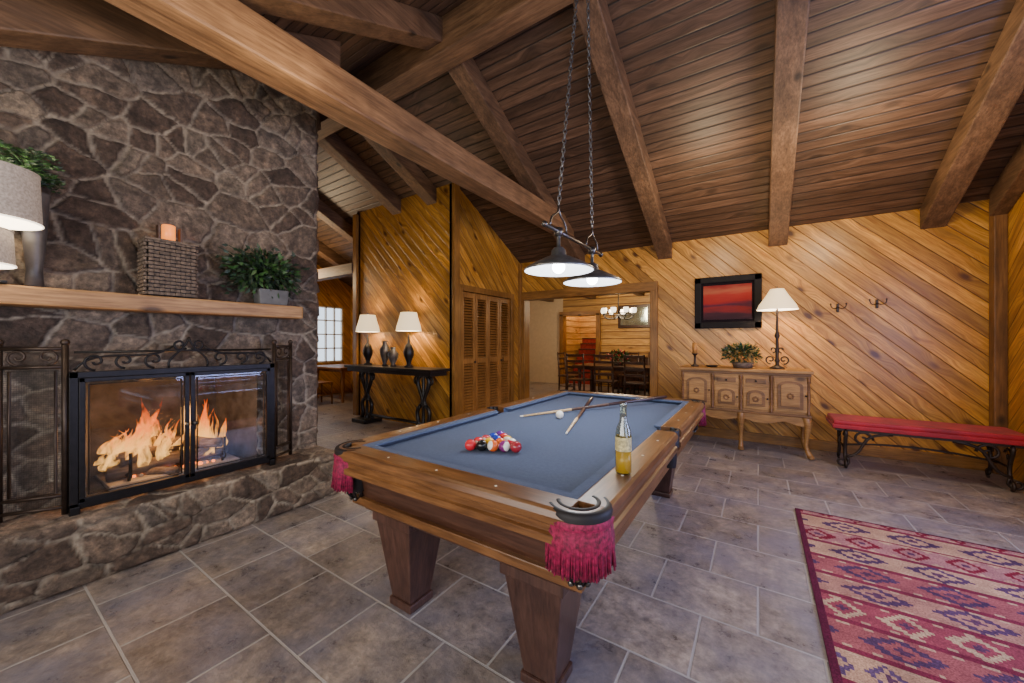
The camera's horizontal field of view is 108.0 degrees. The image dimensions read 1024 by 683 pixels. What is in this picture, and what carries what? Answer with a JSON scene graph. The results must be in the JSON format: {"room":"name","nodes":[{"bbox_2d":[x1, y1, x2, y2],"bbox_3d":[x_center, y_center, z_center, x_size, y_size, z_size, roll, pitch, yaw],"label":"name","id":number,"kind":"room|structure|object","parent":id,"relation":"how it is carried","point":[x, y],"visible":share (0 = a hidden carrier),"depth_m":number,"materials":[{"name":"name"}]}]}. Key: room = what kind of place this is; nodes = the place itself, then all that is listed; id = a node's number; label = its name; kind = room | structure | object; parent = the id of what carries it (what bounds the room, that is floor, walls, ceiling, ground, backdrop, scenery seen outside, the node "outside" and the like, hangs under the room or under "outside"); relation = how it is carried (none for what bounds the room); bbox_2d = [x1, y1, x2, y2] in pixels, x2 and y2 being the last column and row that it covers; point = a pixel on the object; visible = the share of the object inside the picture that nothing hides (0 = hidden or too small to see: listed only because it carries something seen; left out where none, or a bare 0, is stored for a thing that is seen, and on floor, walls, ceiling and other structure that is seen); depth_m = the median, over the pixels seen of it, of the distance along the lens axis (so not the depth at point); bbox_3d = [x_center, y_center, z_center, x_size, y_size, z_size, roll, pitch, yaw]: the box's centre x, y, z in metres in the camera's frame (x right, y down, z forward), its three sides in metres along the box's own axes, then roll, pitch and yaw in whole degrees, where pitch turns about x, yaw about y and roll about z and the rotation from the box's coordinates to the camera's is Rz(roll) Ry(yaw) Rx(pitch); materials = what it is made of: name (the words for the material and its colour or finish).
{"room":"game room","nodes":[
{"label":"game room","id":0,"kind":"room"},
{"bbox_2d":[317,265,349,394],"bbox_3d":[-6.291,-0.856,6.892,0.100,4.353,7.150,0,0,34],"label":"wall","id":1,"kind":"structure","parent":0,"point":[333,292],"depth_m":9.54,"materials":[{"name":"brown wood"}]},
{"bbox_2d":[317,306,342,362],"bbox_3d":[-4.677,-0.180,9.331,0.060,1.470,0.970,0,0,34],"label":"window","id":2,"kind":"structure","parent":1,"relation":"in","point":[325,320],"depth_m":9.50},
{"bbox_2d":[317,262,352,281],"bbox_3d":[-4.038,-1.330,7.578,2.900,0.200,0.180,0,0,34],"label":"cross beam","id":3,"kind":"structure","parent":1,"relation":"attached to","point":[343,270],"depth_m":7.03,"materials":[{"name":"brown wood"}]},
{"bbox_2d":[357,183,519,424],"bbox_3d":[-1.326,-0.501,6.820,2.360,3.642,1.790,0,0,34],"label":"wall","id":4,"kind":"structure","parent":0,"point":[405,261],"depth_m":5.99,"materials":[{"name":"brown wood"}]},
{"bbox_2d":[463,292,509,413],"bbox_3d":[-0.394,0.275,6.101,0.076,2.050,1.292,0,0,34],"label":"louvered door","id":5,"kind":"structure","parent":4,"relation":"in","point":[500,357],"depth_m":6.06,"materials":[{"name":"brown wood"}]},
{"bbox_2d":[460,284,513,414],"bbox_3d":[-0.383,0.235,6.093,0.035,2.170,1.480,0,0,34],"label":"door frame","id":6,"kind":"structure","parent":4,"relation":"attached to","point":[467,288],"depth_m":6.06,"materials":[{"name":"brown wood"}]},
{"bbox_2d":[353,183,1007,474],"bbox_3d":[1.032,-0.490,5.229,8.150,3.620,1.840,0,0,34],"label":"wooden posts","id":7,"kind":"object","parent":4,"relation":"attached to","point":[998,224],"depth_m":3.75,"materials":[{"name":"brown wood"}]},
{"bbox_2d":[0,381,1023,682],"bbox_3d":[0.083,1.370,6.421,11.250,0.100,13.600,0,0,34],"label":"floor","id":8,"kind":"structure","parent":0,"point":[710,582],"depth_m":1.93,"materials":[{"name":"tile"}]},
{"bbox_2d":[0,46,338,614],"bbox_3d":[-2.994,-0.667,2.358,1.604,3.973,3.228,0,0,34],"label":"stone fireplace","id":9,"kind":"object","parent":8,"relation":"on","point":[219,157],"visible":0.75,"depth_m":2.48,"materials":[{"name":"grey stone"}]},
{"bbox_2d":[0,160,43,283],"bbox_3d":[-2.570,-0.571,1.788,0.377,0.558,0.403,0,0,34],"label":"lamp","id":10,"kind":"object","parent":9,"relation":"on","point":[20,187],"visible":0.99,"depth_m":1.82,"materials":[{"name":"fabric"}]},
{"bbox_2d":[0,139,64,286],"bbox_3d":[-2.629,-0.676,1.963,0.165,0.768,0.361,0,0,34],"label":"potted fern","id":11,"kind":"object","parent":9,"relation":"on","point":[34,243],"visible":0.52,"depth_m":2.02,"materials":[{"name":"green plant"}]},
{"bbox_2d":[0,337,292,522],"bbox_3d":[-2.210,0.467,2.494,0.220,0.997,1.480,0,0,34],"label":"fireplace screen","id":12,"kind":"object","parent":9,"relation":"on","point":[73,499],"visible":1,"depth_m":2.16,"materials":[{"name":"black metal"}]},
{"bbox_2d":[0,284,302,318],"bbox_3d":[-2.648,-0.240,1.951,0.230,0.100,2.930,0,0,33],"label":"mantel shelf","id":13,"kind":"object","parent":9,"relation":"attached to","point":[12,296],"depth_m":2.28,"materials":[{"name":"brown wood"}]},
{"bbox_2d":[137,224,198,298],"bbox_3d":[-2.270,-0.532,2.462,0.180,0.475,0.272,0,0,34],"label":"candle holder","id":14,"kind":"object","parent":9,"relation":"on","point":[167,266],"visible":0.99,"depth_m":2.40,"materials":[{"name":"wicker"}]},
{"bbox_2d":[215,243,309,305],"bbox_3d":[-1.927,-0.530,2.937,0.256,0.476,0.691,0,0,34],"label":"potted plant","id":15,"kind":"object","parent":9,"relation":"on","point":[273,272],"visible":1,"depth_m":2.89,"materials":[{"name":"green plant"}]},
{"bbox_2d":[317,380,333,403],"bbox_3d":[-4.110,0.819,7.832,0.460,1.002,0.480,0,0,34],"label":"dining chair","id":16,"kind":"object","parent":8,"relation":"on","point":[321,382],"visible":0.19,"depth_m":7.89,"materials":[{"name":"brown wood"}]},
{"bbox_2d":[317,364,352,402],"bbox_3d":[-3.911,0.940,8.585,1.300,0.760,0.900,0,0,34],"label":"table","id":17,"kind":"object","parent":8,"relation":"on","point":[340,368],"visible":0.53,"depth_m":8.09,"materials":[{"name":"brown wood"}]},
{"bbox_2d":[344,364,449,425],"bbox_3d":[-1.846,0.855,5.790,2.030,0.930,0.380,0,0,34],"label":"console table","id":18,"kind":"object","parent":8,"relation":"on","point":[367,372],"visible":0.93,"depth_m":5.58,"materials":[{"name":"black wood"}]},
{"bbox_2d":[356,313,379,364],"bbox_3d":[-2.400,-0.041,6.194,0.380,0.862,0.380,0,0,33],"label":"lamp","id":19,"kind":"object","parent":18,"relation":"on","point":[366,323],"depth_m":6.10,"materials":[{"name":"beige fabric"}]},
{"bbox_2d":[379,341,389,365],"bbox_3d":[-2.033,0.189,5.951,0.170,0.400,0.170,0,0,34],"label":"ceramic urn","id":20,"kind":"object","parent":18,"relation":"on","point":[384,350],"visible":0.95,"depth_m":5.90,"materials":[{"name":"grey ceramic"}]},
{"bbox_2d":[388,347,398,365],"bbox_3d":[-1.867,0.239,5.840,0.170,0.300,0.170,0,0,34],"label":"ceramic urn","id":21,"kind":"object","parent":18,"relation":"on","point":[393,354],"visible":0.98,"depth_m":5.79,"materials":[{"name":"grey ceramic"}]},
{"bbox_2d":[396,310,420,367],"bbox_3d":[-1.566,-0.041,5.642,0.380,0.862,0.380,0,0,33],"label":"lamp","id":22,"kind":"object","parent":18,"relation":"on","point":[408,321],"depth_m":5.54,"materials":[{"name":"beige fabric"}]},
{"bbox_2d":[331,390,705,682],"bbox_3d":[0.396,0.918,2.562,1.432,0.803,2.680,0,0,34],"label":"pool table","id":23,"kind":"object","parent":8,"relation":"on","point":[553,512],"visible":1,"depth_m":1.59,"materials":[{"name":"brown wood"}]},
{"bbox_2d":[465,431,521,452],"bbox_3d":[-0.059,0.526,1.929,0.269,0.057,0.290,0,0,34],"label":"balls","id":24,"kind":"object","parent":23,"relation":"on","point":[500,440],"visible":1,"depth_m":1.87},
{"bbox_2d":[556,411,563,418],"bbox_3d":[0.343,0.526,2.675,0.057,0.057,0.057,0,0,34],"label":"cue ball","id":25,"kind":"object","parent":23,"relation":"on","point":[559,414],"visible":1,"depth_m":2.65,"materials":[{"name":"white plastic"}]},
{"bbox_2d":[565,397,592,433],"bbox_3d":[0.544,0.539,2.889,0.028,0.029,1.431,0,0,18],"label":"stick","id":26,"kind":"object","parent":23,"relation":"on","point":[590,398],"visible":1,"depth_m":2.69,"materials":[{"name":"brown wood"}]},
{"bbox_2d":[520,395,666,416],"bbox_3d":[0.733,0.521,3.051,1.501,0.064,0.028,0,0,-27],"label":"stick","id":27,"kind":"object","parent":23,"relation":"on","point":[662,396],"visible":1,"depth_m":3.05,"materials":[{"name":"brown wood"}]},
{"bbox_2d":[615,434,631,473],"bbox_3d":[0.440,0.378,1.471,0.063,0.282,0.063,0,0,34],"label":"beer","id":28,"kind":"object","parent":23,"relation":"on","point":[623,442],"visible":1,"depth_m":1.45,"materials":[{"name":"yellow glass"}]},
{"bbox_2d":[557,352,577,389],"bbox_3d":[1.451,0.794,9.473,0.481,1.052,0.460,0,0,34],"label":"dining chair","id":29,"kind":"object","parent":8,"relation":"on","point":[560,353],"visible":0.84,"depth_m":9.42,"materials":[{"name":"brown wood"}]},
{"bbox_2d":[566,353,591,391],"bbox_3d":[1.515,0.794,8.449,0.460,1.052,0.481,0,0,34],"label":"dining chair","id":30,"kind":"object","parent":8,"relation":"on","point":[583,379],"visible":0.88,"depth_m":8.30,"materials":[{"name":"brown wood"}]},
{"bbox_2d":[569,338,595,383],"bbox_3d":[2.535,0.160,12.014,0.965,2.320,1.285,0,0,34],"label":"staircase","id":31,"kind":"structure","parent":8,"relation":"on","point":[588,345],"depth_m":12.18,"materials":[{"name":"red carpet"}]},
{"bbox_2d":[593,351,614,391],"bbox_3d":[2.418,0.794,9.814,0.460,1.052,0.481,0,0,34],"label":"dining chair","id":32,"kind":"object","parent":8,"relation":"on","point":[608,384],"visible":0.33,"depth_m":9.97,"materials":[{"name":"brown wood"}]},
{"bbox_2d":[593,354,619,393],"bbox_3d":[2.057,0.794,8.090,0.460,1.052,0.481,0,0,34],"label":"dining chair","id":33,"kind":"object","parent":8,"relation":"on","point":[600,381],"visible":0.96,"depth_m":7.93,"materials":[{"name":"brown wood"}]},
{"bbox_2d":[572,363,649,392],"bbox_3d":[2.509,0.940,8.773,1.900,0.760,1.050,0,0,34],"label":"dining table","id":34,"kind":"object","parent":8,"relation":"on","point":[587,366],"visible":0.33,"depth_m":8.68,"materials":[{"name":"brown wood"}]},
{"bbox_2d":[606,349,630,364],"bbox_3d":[2.530,0.355,8.763,0.650,0.407,0.552,0,0,34],"label":"centerpiece","id":35,"kind":"object","parent":34,"relation":"on","point":[619,352],"visible":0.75,"depth_m":8.70,"materials":[{"name":"plant"}]},
{"bbox_2d":[617,352,638,393],"bbox_3d":[2.960,0.794,9.455,0.460,1.052,0.481,0,0,34],"label":"dining chair","id":36,"kind":"object","parent":8,"relation":"on","point":[631,353],"visible":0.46,"depth_m":9.51,"materials":[{"name":"brown wood"}]},
{"bbox_2d":[611,355,647,388],"bbox_3d":[3.357,0.850,10.145,1.300,0.940,0.515,0,0,34],"label":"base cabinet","id":37,"kind":"object","parent":8,"relation":"on","point":[616,373],"visible":0.23,"depth_m":9.97,"materials":[{"name":"brown wood"}]},
{"bbox_2d":[623,355,649,395],"bbox_3d":[2.599,0.794,7.731,0.460,1.052,0.481,0,0,34],"label":"dining chair","id":38,"kind":"object","parent":8,"relation":"on","point":[630,383],"visible":0.87,"depth_m":7.57,"materials":[{"name":"brown wood"}]},
{"bbox_2d":[646,352,649,393],"bbox_3d":[3.502,0.794,9.096,0.460,1.052,0.481,0,0,34],"label":"dining chair","id":39,"kind":"object","parent":8,"relation":"on","point":[648,352],"visible":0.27,"depth_m":9.36,"materials":[{"name":"brown wood"}]},
{"bbox_2d":[679,365,814,459],"bbox_3d":[2.884,0.825,4.675,1.397,0.990,0.526,0,0,34],"label":"sideboard","id":40,"kind":"object","parent":8,"relation":"on","point":[756,394],"visible":0.84,"depth_m":4.42,"materials":[{"name":"brown wood"}]},
{"bbox_2d":[691,343,698,366],"bbox_3d":[2.424,0.173,4.931,0.100,0.311,0.098,0,0,34],"label":"candle stand","id":41,"kind":"object","parent":40,"relation":"on","point":[694,345],"visible":0.97,"depth_m":4.91,"materials":[{"name":"brown metal"}]},
{"bbox_2d":[721,341,762,367],"bbox_3d":[2.861,0.158,4.646,0.471,0.335,0.337,0,0,34],"label":"flower arrangement","id":42,"kind":"object","parent":40,"relation":"on","point":[751,353],"visible":1,"depth_m":4.59,"materials":[{"name":"plant"}]},
{"bbox_2d":[756,287,798,368],"bbox_3d":[3.194,-0.167,4.481,0.420,0.992,0.420,0,0,34],"label":"lamp","id":43,"kind":"object","parent":40,"relation":"on","point":[778,299],"visible":1,"depth_m":4.43,"materials":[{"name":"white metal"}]},
{"bbox_2d":[795,508,1023,682],"bbox_3d":[2.181,1.313,1.447,1.560,0.011,2.520,0,0,34],"label":"area rug","id":44,"kind":"object","parent":8,"relation":"on","point":[894,605],"visible":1,"depth_m":1.85,"materials":[{"name":"fabric"}]},
{"bbox_2d":[826,413,1023,491],"bbox_3d":[4.054,1.070,3.733,1.340,0.501,0.494,0,0,34],"label":"bench","id":45,"kind":"object","parent":8,"relation":"on","point":[990,437],"visible":1,"depth_m":3.57,"materials":[{"name":"fabric"}]},
{"bbox_2d":[566,316,595,381],"bbox_3d":[2.531,-0.055,12.068,1.500,2.750,1.480,0,0,34],"label":"wall","id":46,"kind":"structure","parent":0,"point":[577,327],"depth_m":12.65,"materials":[{"name":"brown wood"}]},
{"bbox_2d":[529,293,649,388],"bbox_3d":[3.382,-0.055,10.545,9.000,2.750,0.120,0,0,34],"label":"wall","id":47,"kind":"structure","parent":0,"point":[543,315],"depth_m":11.61,"materials":[{"name":"beige paint"}]},
{"bbox_2d":[559,310,600,386],"bbox_3d":[2.094,0.200,11.362,1.310,2.240,0.260,0,0,34],"label":"trim","id":48,"kind":"structure","parent":47,"relation":"attached to","point":[562,315],"depth_m":11.44,"materials":[{"name":"brown wood"}]},
{"bbox_2d":[618,304,649,327],"bbox_3d":[3.413,-0.705,10.411,0.900,0.650,0.050,0,0,34],"label":"wall mirror","id":49,"kind":"object","parent":47,"relation":"attached to","point":[641,318],"visible":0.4,"depth_m":10.33,"materials":[{"name":"brown wood"}]},
{"bbox_2d":[257,0,1023,286],"bbox_3d":[-1.642,-2.097,3.815,11.250,2.072,7.450,0,0,34],"label":"ceiling","id":50,"kind":"structure","parent":0,"point":[888,86],"depth_m":3.69,"materials":[{"name":"brown wood"}]},
{"bbox_2d":[0,0,339,70],"bbox_3d":[-2.527,-1.785,2.062,0.200,1.856,3.250,0,0,34],"label":"rafter","id":51,"kind":"object","parent":50,"relation":"attached to","point":[100,28],"visible":0.59,"depth_m":2.13,"materials":[{"name":"brown wood"}]},
{"bbox_2d":[317,199,352,243],"bbox_3d":[-4.240,-1.968,5.534,0.200,2.123,7.150,0,0,34],"label":"rafter","id":52,"kind":"object","parent":50,"relation":"attached to","point":[325,213],"visible":0.07,"depth_m":6.88,"materials":[{"name":"brown wood"}]},
{"bbox_2d":[318,241,352,277],"bbox_3d":[-5.374,-1.968,6.285,0.200,2.123,7.150,0,0,34],"label":"rafter","id":53,"kind":"object","parent":50,"relation":"attached to","point":[325,252],"visible":0.02,"depth_m":8.22,"materials":[{"name":"brown wood"}]},
{"bbox_2d":[318,132,400,214],"bbox_3d":[-2.290,-2.562,5.509,0.200,0.934,1.460,0,0,34],"label":"rafter","id":54,"kind":"object","parent":50,"relation":"attached to","point":[332,144],"visible":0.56,"depth_m":5.49,"materials":[{"name":"brown wood"}]},
{"bbox_2d":[362,135,436,204],"bbox_3d":[-1.623,-2.562,5.067,0.200,0.934,1.460,0,0,34],"label":"rafter","id":55,"kind":"object","parent":50,"relation":"attached to","point":[407,169],"visible":0.5,"depth_m":5.26,"materials":[{"name":"brown wood"}]},
{"bbox_2d":[238,0,584,261],"bbox_3d":[-0.837,-1.968,3.283,0.200,2.123,7.150,0,0,34],"label":"rafter","id":56,"kind":"object","parent":50,"relation":"attached to","point":[393,21],"visible":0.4,"depth_m":3.21,"materials":[{"name":"brown wood"}]},
{"bbox_2d":[104,0,573,235],"bbox_3d":[-0.967,-1.755,3.068,0.240,0.250,6.650,0,0,34],"label":"tie beam","id":57,"kind":"structure","parent":56,"relation":"attached to","point":[230,32],"depth_m":2.48,"materials":[{"name":"brown wood"}]},
{"bbox_2d":[317,0,573,141],"bbox_3d":[-1.463,-2.833,4.086,11.050,0.340,0.220,0,0,34],"label":"ridge beam","id":58,"kind":"structure","parent":50,"relation":"attached to","point":[473,27],"depth_m":3.38,"materials":[{"name":"brown wood"}]},
{"bbox_2d":[524,0,621,286],"bbox_3d":[0.461,-1.570,2.645,0.452,2.264,1.032,0,0,34],"label":"light","id":59,"kind":"object","parent":58,"relation":"hanging from","point":[558,264],"visible":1,"depth_m":2.57,"materials":[{"name":"metal"}]},
{"bbox_2d":[541,293,643,301],"bbox_3d":[1.738,-1.345,8.785,4.360,0.170,4.630,0,0,34],"label":"beam","id":60,"kind":"structure","parent":50,"relation":"attached to","point":[637,294],"depth_m":10.90,"materials":[{"name":"brown wood"}]},
{"bbox_2d":[601,295,636,319],"bbox_3d":[2.509,-0.974,8.773,0.798,0.911,0.798,0,0,-35],"label":"chandelier","id":61,"kind":"object","parent":60,"relation":"hanging from","point":[624,310],"visible":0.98,"depth_m":8.65,"materials":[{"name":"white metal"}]},
{"bbox_2d":[573,0,671,259],"bbox_3d":[0.297,-1.968,2.532,0.200,2.123,7.150,0,0,34],"label":"rafter","id":62,"kind":"object","parent":50,"relation":"attached to","point":[605,54],"visible":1,"depth_m":3.72,"materials":[{"name":"brown wood"}]},
{"bbox_2d":[768,0,809,246],"bbox_3d":[1.431,-1.968,1.781,0.200,2.123,7.150,0,0,34],"label":"rafter","id":63,"kind":"object","parent":50,"relation":"attached to","point":[791,16],"visible":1,"depth_m":3.29,"materials":[{"name":"brown wood"}]},
{"bbox_2d":[920,0,1023,228],"bbox_3d":[2.565,-1.968,1.030,0.200,2.123,7.150,0,0,34],"label":"rafter","id":64,"kind":"object","parent":50,"relation":"attached to","point":[1000,85],"visible":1,"depth_m":3.08,"materials":[{"name":"brown wood"}]},
{"bbox_2d":[990,138,1023,215],"bbox_3d":[2.888,-1.958,0.757,0.120,2.144,7.050,0,0,34],"label":"rafter","id":65,"kind":"object","parent":50,"relation":"attached to","point":[1008,188],"visible":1,"depth_m":3.48,"materials":[{"name":"brown wood"}]},
{"bbox_2d":[350,199,989,457],"bbox_3d":[0.364,-0.105,6.846,11.250,2.850,0.120,0,0,34],"label":"wall","id":66,"kind":"structure","parent":0,"point":[922,354],"depth_m":4.36,"materials":[{"name":"brown wood"}]},
{"bbox_2d":[521,281,657,399],"bbox_3d":[1.194,0.210,6.279,2.440,2.220,0.210,0,0,34],"label":"trim","id":67,"kind":"structure","parent":66,"relation":"attached to","point":[651,287],"depth_m":6.06,"materials":[{"name":"brown wood"}]},
{"bbox_2d":[695,273,761,328],"bbox_3d":[2.920,-0.535,5.055,0.790,0.710,0.043,0,0,34],"label":"framed painting","id":68,"kind":"object","parent":66,"relation":"attached to","point":[733,301],"visible":1,"depth_m":5.03},
{"bbox_2d":[830,303,846,311],"bbox_3d":[3.867,-0.402,4.412,0.158,0.104,0.072,0,0,34],"label":"coat hook","id":69,"kind":"object","parent":66,"relation":"attached to","point":[837,305],"visible":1,"depth_m":4.42,"materials":[{"name":"brown metal"}]},
{"bbox_2d":[693,426,987,470],"bbox_3d":[3.517,1.260,4.670,3.210,0.120,0.030,0,0,34],"label":"baseboard","id":70,"kind":"structure","parent":66,"relation":"attached to","point":[871,451],"depth_m":4.29,"materials":[{"name":"brown wood"}]},
{"bbox_2d":[869,298,887,307],"bbox_3d":[4.151,-0.432,4.224,0.158,0.104,0.072,0,0,34],"label":"coat hook","id":71,"kind":"object","parent":66,"relation":"attached to","point":[877,303],"visible":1,"depth_m":4.23,"materials":[{"name":"brown metal"}]},
{"bbox_2d":[1008,192,1023,482],"bbox_3d":[3.007,-0.856,0.738,0.100,4.353,7.150,0,0,34],"label":"wall","id":72,"kind":"structure","parent":0,"point":[1016,214],"depth_m":3.54,"materials":[{"name":"brown wood"}]}
]}

